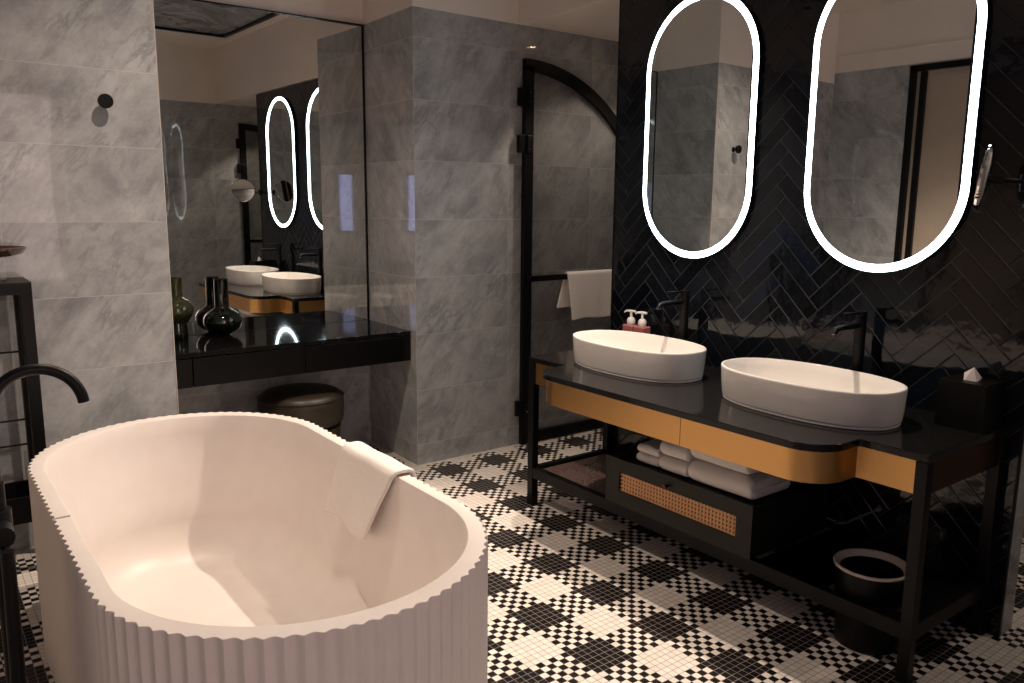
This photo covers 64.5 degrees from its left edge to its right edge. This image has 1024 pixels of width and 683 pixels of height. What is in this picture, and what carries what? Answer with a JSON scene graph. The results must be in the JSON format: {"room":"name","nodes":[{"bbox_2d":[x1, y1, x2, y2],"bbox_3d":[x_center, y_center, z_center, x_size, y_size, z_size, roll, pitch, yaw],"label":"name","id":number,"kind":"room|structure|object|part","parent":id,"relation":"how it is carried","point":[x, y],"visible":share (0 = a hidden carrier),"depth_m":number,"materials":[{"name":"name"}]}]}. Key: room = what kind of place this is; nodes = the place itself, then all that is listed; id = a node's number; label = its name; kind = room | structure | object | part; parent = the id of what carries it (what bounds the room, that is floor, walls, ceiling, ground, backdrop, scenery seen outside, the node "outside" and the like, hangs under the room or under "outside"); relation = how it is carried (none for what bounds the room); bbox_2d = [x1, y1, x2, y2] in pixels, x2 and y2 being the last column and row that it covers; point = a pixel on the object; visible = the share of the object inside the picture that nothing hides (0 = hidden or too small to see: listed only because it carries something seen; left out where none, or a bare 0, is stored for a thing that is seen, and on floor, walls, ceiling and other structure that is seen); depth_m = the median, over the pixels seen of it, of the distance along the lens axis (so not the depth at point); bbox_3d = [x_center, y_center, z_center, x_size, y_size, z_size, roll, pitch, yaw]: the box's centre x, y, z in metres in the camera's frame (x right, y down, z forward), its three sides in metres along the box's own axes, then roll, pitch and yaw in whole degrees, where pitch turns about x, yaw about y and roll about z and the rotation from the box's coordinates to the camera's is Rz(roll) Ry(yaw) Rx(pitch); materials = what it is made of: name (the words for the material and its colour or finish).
{"room":"bathroom","nodes":[
{"label":"bathroom","id":0,"kind":"room"},
{"bbox_2d":[178,319,370,441],"bbox_3d":[-1.375,-0.525,4.346,1.224,2.352,0.194,-7,12,-36],"label":"wall","id":1,"kind":"structure","parent":0,"point":[241,396],"depth_m":4.49,"materials":[{"name":"grey stone"}]},
{"bbox_2d":[153,0,369,334],"bbox_3d":[-1.305,-0.869,4.197,1.222,1.621,0.026,-7,12,-36],"label":"wall mirror","id":2,"kind":"object","parent":1,"relation":"attached to","point":[262,112],"visible":0.73,"depth_m":4.21,"materials":[{"name":"mirror"}]},
{"bbox_2d":[175,320,410,388],"bbox_3d":[-1.166,0.044,4.155,1.220,0.159,0.504,-7,12,-36],"label":"desk","id":3,"kind":"object","parent":1,"relation":"attached to","point":[246,355],"visible":0.77,"depth_m":3.98,"materials":[{"name":"black stone"}]},
{"bbox_2d":[171,277,193,341],"bbox_3d":[-1.625,-0.157,3.931,0.154,0.304,0.154,-7,12,-36],"label":"vase","id":4,"kind":"object","parent":3,"relation":"on","point":[183,309],"visible":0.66,"depth_m":3.90,"materials":[{"name":"green glass"}]},
{"bbox_3d":[-1.475,0.145,3.631,0.082,0.131,0.019,-7,12,-36],"label":"drawer","id":5,"kind":"part","parent":3,"relation":"part of","materials":[{"name":"black paint"}]},
{"bbox_2d":[203,278,241,335],"bbox_3d":[-1.468,-0.175,4.105,0.188,0.284,0.188,-7,12,-36],"label":"glass vase","id":6,"kind":"object","parent":3,"relation":"on","point":[221,320],"visible":1,"depth_m":4.06,"materials":[{"name":"black glass"}]},
{"bbox_3d":[-1.228,0.116,3.815,0.528,0.131,0.019,-7,12,-36],"label":"drawer","id":7,"kind":"part","parent":3,"relation":"part of","materials":[{"name":"black paint"}]},
{"bbox_3d":[-0.779,0.062,4.149,0.587,0.131,0.019,-7,12,-36],"label":"drawer","id":8,"kind":"part","parent":3,"relation":"part of","materials":[{"name":"black paint"}]},
{"bbox_2d":[0,0,617,551],"bbox_3d":[-1.175,-0.490,4.148,4.650,2.352,0.758,-7,12,-36],"label":"wall","id":9,"kind":"structure","parent":0,"point":[443,117],"depth_m":4.04,"materials":[{"name":"grey stone"}]},
{"bbox_2d":[97,94,113,108],"bbox_3d":[-1.614,-0.951,3.212,0.056,0.056,0.054,-7,12,-36],"label":"wall hook","id":10,"kind":"object","parent":9,"relation":"attached to","point":[105,101],"visible":1,"depth_m":3.19,"materials":[{"name":"black metal"}]},
{"bbox_2d":[152,0,178,413],"bbox_3d":[-1.468,-0.375,3.464,0.003,2.352,0.008,-7,12,-36],"label":"trim","id":11,"kind":"structure","parent":9,"relation":"attached to","point":[152,0],"depth_m":3.42,"materials":[{"name":"black metal"}]},
{"bbox_2d":[514,58,615,444],"bbox_3d":[0.412,-0.503,4.812,0.923,2.169,0.080,-7,12,-36],"label":"shower door","id":12,"kind":"structure","parent":9,"relation":"attached to","point":[566,144],"depth_m":4.70,"materials":[{"name":"clear glass"}]},
{"bbox_3d":[0.406,0.529,5.024,0.777,0.064,0.030,-7,12,-36],"label":"rail","id":13,"kind":"part","parent":12,"relation":"part of","materials":[{"name":"black metal"}]},
{"bbox_2d":[557,269,611,319],"bbox_3d":[0.456,-0.280,4.832,0.451,0.284,0.056,-7,12,-36],"label":"bath towel","id":14,"kind":"object","parent":12,"relation":"hanging from","point":[587,293],"visible":0.86,"depth_m":4.81,"materials":[{"name":"white fabric"}]},
{"bbox_2d":[204,0,517,24],"bbox_3d":[-1.162,-1.909,3.904,4.650,0.528,0.758,-7,12,-36],"label":"wall","id":15,"kind":"structure","parent":0,"point":[372,10],"depth_m":4.24,"materials":[{"name":"beige paint"}]},
{"bbox_2d":[0,427,1023,682],"bbox_3d":[0.254,1.201,1.617,5.900,0.100,7.100,-7,12,-36],"label":"floor","id":16,"kind":"structure","parent":0,"point":[580,591],"depth_m":2.82,"materials":[{"name":"tile"}]},
{"bbox_2d":[0,277,45,525],"bbox_3d":[-2.013,0.334,2.990,0.478,1.105,0.230,-7,12,-36],"label":"rack","id":17,"kind":"object","parent":16,"relation":"on","point":[17,494],"visible":0.62,"depth_m":3.03,"materials":[{"name":"black metal"}]},
{"bbox_3d":[-2.068,0.058,3.019,0.418,0.008,0.008,-7,12,-36],"label":"rail","id":18,"kind":"part","parent":17,"relation":"part of","materials":[{"name":"black metal"}]},
{"bbox_3d":[-2.070,0.324,3.065,0.418,0.008,0.008,-7,12,-36],"label":"rail","id":19,"kind":"part","parent":17,"relation":"part of","materials":[{"name":"black metal"}]},
{"bbox_2d":[0,246,26,281],"bbox_3d":[-1.900,-0.280,2.947,0.250,0.123,0.250,-7,12,-36],"label":"cake stand","id":20,"kind":"object","parent":17,"relation":"on","point":[5,251],"visible":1,"depth_m":2.92,"materials":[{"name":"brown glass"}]},
{"bbox_3d":[-1.900,-0.322,2.940,0.250,0.038,0.250,-7,12,-36],"label":"dish","id":21,"kind":"part","parent":20,"relation":"part of","materials":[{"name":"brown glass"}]},
{"bbox_3d":[-2.071,0.422,3.082,0.418,0.008,0.008,-7,12,-36],"label":"rail","id":22,"kind":"part","parent":17,"relation":"part of","materials":[{"name":"black metal"}]},
{"bbox_3d":[-2.008,-0.207,2.897,0.478,0.006,0.230,-7,12,-36],"label":"glass","id":23,"kind":"part","parent":17,"relation":"part of","materials":[{"name":"grey paint"}]},
{"bbox_3d":[-2.008,-0.185,2.901,0.478,0.039,0.230,-7,12,-36],"label":"frame","id":24,"kind":"part","parent":17,"relation":"part of","materials":[{"name":"black metal"}]},
{"bbox_2d":[4,480,31,525],"bbox_3d":[-2.015,0.632,3.041,0.474,0.100,0.226,-7,12,-36],"label":"shelf","id":25,"kind":"object","parent":17,"relation":"attached to","point":[17,494],"depth_m":3.05,"materials":[{"name":"black metal"}]},
{"bbox_3d":[-1.895,0.323,3.199,0.040,1.060,0.040,-7,12,-36],"label":"post","id":26,"kind":"part","parent":17,"relation":"part of","materials":[{"name":"black metal"}]},
{"bbox_3d":[-1.781,0.349,3.049,0.040,1.060,0.040,-7,12,-36],"label":"post","id":27,"kind":"part","parent":17,"relation":"part of","materials":[{"name":"black metal"}]},
{"bbox_2d":[0,364,89,682],"bbox_3d":[-1.069,0.578,1.780,0.222,1.051,0.271,0,10,0],"label":"faucet","id":28,"kind":"object","parent":16,"relation":"on","point":[10,614],"visible":1,"depth_m":1.72,"materials":[{"name":"black metal"}]},
{"bbox_3d":[-1.117,0.689,1.812,0.034,0.780,0.034,-7,12,-36],"label":"post","id":29,"kind":"part","parent":28,"relation":"part of","materials":[{"name":"black metal"}]},
{"bbox_3d":[-1.039,0.177,1.780,0.208,0.261,0.024,-7,12,-36],"label":"spout","id":30,"kind":"part","parent":28,"relation":"part of","materials":[{"name":"black metal"}]},
{"bbox_2d":[27,412,487,682],"bbox_3d":[-0.795,0.708,2.368,0.916,0.601,1.835,-7,12,-36],"label":"bathtub","id":31,"kind":"object","parent":16,"relation":"on","point":[191,547],"visible":0.97,"depth_m":2.57,"materials":[{"name":"beige ceramic"}]},
{"bbox_2d":[325,441,416,539],"bbox_3d":[-0.456,0.478,2.563,0.146,0.248,0.373,-7,12,-36],"label":"hand towel","id":32,"kind":"object","parent":31,"relation":"on","point":[363,475],"visible":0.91,"depth_m":2.53,"materials":[{"name":"white fabric"}]},
{"bbox_2d":[257,383,343,436],"bbox_3d":[-1.089,0.466,4.211,0.435,0.449,0.435,-7,12,-36],"label":"round stool","id":33,"kind":"object","parent":16,"relation":"on","point":[320,404],"visible":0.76,"depth_m":4.05,"materials":[{"name":"brown leather"}]},
{"bbox_2d":[527,350,1007,682],"bbox_3d":[0.752,0.530,3.161,0.711,0.710,1.827,-7,12,-36],"label":"table","id":34,"kind":"object","parent":16,"relation":"on","point":[921,457],"visible":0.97,"depth_m":2.79,"materials":[{"name":"black stone"}]},
{"bbox_3d":[0.099,0.430,3.782,0.036,0.686,0.036,-7,12,-36],"label":"leg","id":35,"kind":"part","parent":34,"relation":"part of","materials":[{"name":"black metal"}]},
{"bbox_3d":[0.289,0.587,3.956,0.444,0.050,0.030,-7,12,-36],"label":"rail","id":36,"kind":"part","parent":34,"relation":"part of","materials":[{"name":"black metal"}]},
{"bbox_2d":[545,453,608,493],"bbox_3d":[0.437,0.615,3.761,0.448,0.004,0.461,-7,12,-36],"label":"shelf","id":37,"kind":"object","parent":34,"relation":"attached to","point":[585,459],"depth_m":3.81,"materials":[{"name":"black metal"}]},
{"bbox_3d":[0.482,0.384,4.067,0.036,0.686,0.036,-7,12,-36],"label":"leg","id":38,"kind":"part","parent":34,"relation":"part of","materials":[{"name":"black metal"}]},
{"bbox_2d":[623,310,637,331],"bbox_3d":[0.557,-0.050,3.822,0.054,0.204,0.070,-7,12,-36],"label":"soap bottle","id":39,"kind":"object","parent":34,"relation":"on","point":[629,326],"visible":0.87,"depth_m":3.80,"materials":[{"name":"white plastic"}]},
{"bbox_2d":[573,330,706,382],"bbox_3d":[0.527,0.057,3.444,0.372,0.122,0.654,-7,12,-36],"label":"vessel basin","id":40,"kind":"object","parent":34,"relation":"on","point":[626,354],"visible":1,"depth_m":3.31,"materials":[{"name":"white ceramic"}]},
{"bbox_2d":[634,311,650,333],"bbox_3d":[0.600,-0.040,3.765,0.054,0.204,0.070,-7,12,-36],"label":"soap bottle","id":41,"kind":"object","parent":34,"relation":"on","point":[641,328],"visible":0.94,"depth_m":3.74,"materials":[{"name":"white plastic"}]},
{"bbox_2d":[636,452,659,466],"bbox_3d":[0.614,0.461,3.286,0.203,0.037,0.118,-7,12,-36],"label":"folded towel","id":42,"kind":"object","parent":34,"relation":"on","point":[641,456],"visible":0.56,"depth_m":3.23,"materials":[{"name":"white fabric"}]},
{"bbox_2d":[637,439,665,456],"bbox_3d":[0.616,0.423,3.281,0.199,0.040,0.114,-7,12,-36],"label":"folded towel","id":43,"kind":"object","parent":42,"relation":"on","point":[652,447],"visible":0.57,"depth_m":3.23,"materials":[{"name":"white fabric"}]},
{"bbox_3d":[0.585,0.552,3.089,0.027,0.023,0.023,-7,12,-36],"label":"knob","id":44,"kind":"part","parent":34,"relation":"part of","materials":[{"name":"brown metal"}]},
{"bbox_2d":[656,290,689,340],"bbox_3d":[0.693,-0.057,3.513,0.202,0.326,0.054,-7,12,-36],"label":"faucet","id":45,"kind":"object","parent":34,"relation":"on","point":[683,302],"visible":0.77,"depth_m":3.53,"materials":[{"name":"black metal"}]},
{"bbox_3d":[0.684,-0.160,3.488,0.174,0.035,0.023,-7,12,-36],"label":"spout","id":46,"kind":"part","parent":45,"relation":"part of","materials":[{"name":"black metal"}]},
{"bbox_3d":[0.716,-0.209,3.503,0.135,0.022,0.039,-7,12,-36],"label":"lever","id":47,"kind":"part","parent":45,"relation":"part of","materials":[{"name":"black metal"}]},
{"bbox_2d":[658,455,693,476],"bbox_3d":[0.711,0.469,3.184,0.251,0.058,0.146,-7,12,-36],"label":"folded towel","id":48,"kind":"object","parent":34,"relation":"on","point":[669,463],"visible":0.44,"depth_m":3.11,"materials":[{"name":"white fabric"}]},
{"bbox_2d":[660,441,697,460],"bbox_3d":[0.712,0.408,3.175,0.247,0.061,0.140,-7,12,-36],"label":"folded towel","id":49,"kind":"object","parent":48,"relation":"on","point":[670,449],"visible":0.41,"depth_m":3.09,"materials":[{"name":"white fabric"}]},
{"bbox_3d":[0.620,0.612,3.091,0.004,0.080,0.582,-7,12,-36],"label":"cane panel","id":50,"kind":"part","parent":34,"relation":"part of","materials":[{"name":"brown wicker"}]},
{"bbox_3d":[0.616,0.613,3.095,0.018,0.194,0.726,-7,12,-36],"label":"drawer","id":51,"kind":"part","parent":34,"relation":"part of","materials":[{"name":"grey paint"}]},
{"bbox_3d":[0.636,0.736,3.109,0.032,0.050,1.755,-7,12,-36],"label":"rail","id":52,"kind":"part","parent":34,"relation":"part of","materials":[{"name":"black metal"}]},
{"bbox_3d":[0.804,0.595,3.236,0.452,0.186,0.718,-7,12,-36],"label":"drawer","id":53,"kind":"part","parent":34,"relation":"part of","materials":[{"name":"grey paint"}]},
{"bbox_2d":[688,459,790,499],"bbox_3d":[0.839,0.490,2.999,0.250,0.081,0.286,-7,12,-36],"label":"folded towel","id":54,"kind":"object","parent":34,"relation":"on","point":[760,484],"visible":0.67,"depth_m":2.90,"materials":[{"name":"white fabric"}]},
{"bbox_2d":[690,449,759,474],"bbox_3d":[0.831,0.406,2.994,0.233,0.082,0.256,-7,12,-36],"label":"folded towel","id":55,"kind":"object","parent":54,"relation":"on","point":[733,466],"visible":0.31,"depth_m":2.91,"materials":[{"name":"white fabric"}]},
{"bbox_2d":[529,350,1007,463],"bbox_3d":[0.755,0.191,3.103,0.711,0.024,1.827,-7,12,-36],"label":"countertop","id":56,"kind":"structure","parent":34,"relation":"on","point":[917,438],"depth_m":2.66,"materials":[{"name":"black stone"}]},
{"bbox_3d":[1.020,0.690,3.395,0.032,0.050,1.755,-7,12,-36],"label":"rail","id":57,"kind":"part","parent":34,"relation":"part of","materials":[{"name":"black metal"}]},
{"bbox_3d":[1.049,0.766,2.963,0.448,0.046,0.030,-7,12,-36],"label":"cross rail","id":58,"kind":"part","parent":34,"relation":"part of","materials":[{"name":"black metal"}]},
{"bbox_2d":[721,358,907,430],"bbox_3d":[1.019,0.171,2.801,0.372,0.122,0.654,-7,12,-36],"label":"vessel basin","id":59,"kind":"object","parent":34,"relation":"on","point":[812,393],"visible":1,"depth_m":2.70,"materials":[{"name":"white ceramic"}]},
{"bbox_2d":[831,311,867,371],"bbox_3d":[1.185,0.057,2.871,0.202,0.326,0.054,-7,12,-36],"label":"faucet","id":60,"kind":"object","parent":34,"relation":"on","point":[860,324],"visible":0.78,"depth_m":2.89,"materials":[{"name":"black metal"}]},
{"bbox_3d":[1.176,-0.045,2.845,0.174,0.035,0.023,-7,12,-36],"label":"spout","id":61,"kind":"part","parent":60,"relation":"part of","materials":[{"name":"black metal"}]},
{"bbox_3d":[1.208,-0.095,2.861,0.135,0.022,0.039,-7,12,-36],"label":"lever","id":62,"kind":"part","parent":60,"relation":"part of","materials":[{"name":"black metal"}]},
{"bbox_2d":[772,537,967,617],"bbox_3d":[1.201,0.804,2.753,0.463,0.015,0.495,-7,12,-36],"label":"open shelf","id":63,"kind":"object","parent":34,"relation":"attached to","point":[812,560],"depth_m":2.75,"materials":[{"name":"black paint"}]},
{"bbox_3d":[1.177,0.681,2.374,0.036,0.686,0.036,-7,12,-36],"label":"leg","id":64,"kind":"part","parent":34,"relation":"part of","materials":[{"name":"black metal"}]},
{"bbox_3d":[1.367,0.838,2.548,0.444,0.050,0.030,-7,12,-36],"label":"rail","id":65,"kind":"part","parent":34,"relation":"part of","materials":[{"name":"black metal"}]},
{"bbox_3d":[1.373,0.370,2.466,0.444,0.102,0.012,-7,12,-36],"label":"panel","id":66,"kind":"part","parent":34,"relation":"part of","materials":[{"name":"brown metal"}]},
{"bbox_2d":[934,367,1005,433],"bbox_3d":[1.469,0.175,2.597,0.140,0.192,0.145,-7,12,-36],"label":"tissue box","id":67,"kind":"object","parent":34,"relation":"on","point":[969,401],"visible":1,"depth_m":2.56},
{"bbox_3d":[1.560,0.635,2.660,0.036,0.686,0.036,-7,12,-36],"label":"leg","id":68,"kind":"part","parent":34,"relation":"part of","materials":[{"name":"black metal"}]},
{"bbox_2d":[833,548,905,655],"bbox_3d":[1.159,0.846,2.635,0.233,0.269,0.233,-7,12,-36],"label":"waste bin","id":69,"kind":"object","parent":16,"relation":"on","point":[875,578],"visible":0.88,"depth_m":2.58,"materials":[{"name":"black metal"}]},
{"bbox_2d":[518,0,619,40],"bbox_3d":[1.603,-1.762,3.189,1.113,0.528,3.737,-7,12,-36],"label":"ceiling","id":70,"kind":"structure","parent":0,"point":[591,18],"depth_m":4.25,"materials":[{"name":"beige paint"}]},
{"bbox_2d":[611,0,1023,636],"bbox_3d":[1.097,-0.315,3.248,0.100,2.352,1.868,-7,12,-36],"label":"wall","id":71,"kind":"structure","parent":0,"point":[774,292],"depth_m":3.03,"materials":[{"name":"black tile"}]},
{"bbox_2d":[642,0,762,258],"bbox_3d":[0.791,-0.908,3.460,0.023,1.106,0.606,-7,12,-36],"label":"oval mirror","id":72,"kind":"object","parent":71,"relation":"attached to","point":[704,74],"visible":1,"depth_m":3.43,"materials":[{"name":"white mirror"}]},
{"bbox_2d":[610,0,1023,637],"bbox_3d":[1.060,-0.305,3.224,0.014,2.340,1.876,-7,12,-36],"label":"trim","id":73,"kind":"structure","parent":71,"relation":"attached to","point":[1022,429],"depth_m":2.65,"materials":[{"name":"black metal"}]},
{"bbox_2d":[803,0,990,272],"bbox_3d":[1.296,-0.790,2.801,0.023,1.106,0.606,-7,12,-36],"label":"oval mirror","id":74,"kind":"object","parent":71,"relation":"attached to","point":[896,87],"visible":1,"depth_m":2.79,"materials":[{"name":"white mirror"}]},
{"bbox_2d":[973,143,1023,212],"bbox_3d":[1.468,-0.486,2.419,0.318,0.202,0.133,-3,10,-18],"label":"magnifying mirror","id":75,"kind":"object","parent":71,"relation":"attached to","point":[986,177],"visible":1,"depth_m":2.35,"materials":[{"name":"silver metal"}]},
{"bbox_3d":[1.514,-0.473,2.391,0.220,0.025,0.037,-1,10,-8],"label":"arm","id":76,"kind":"part","parent":75,"relation":"part of"}
]}

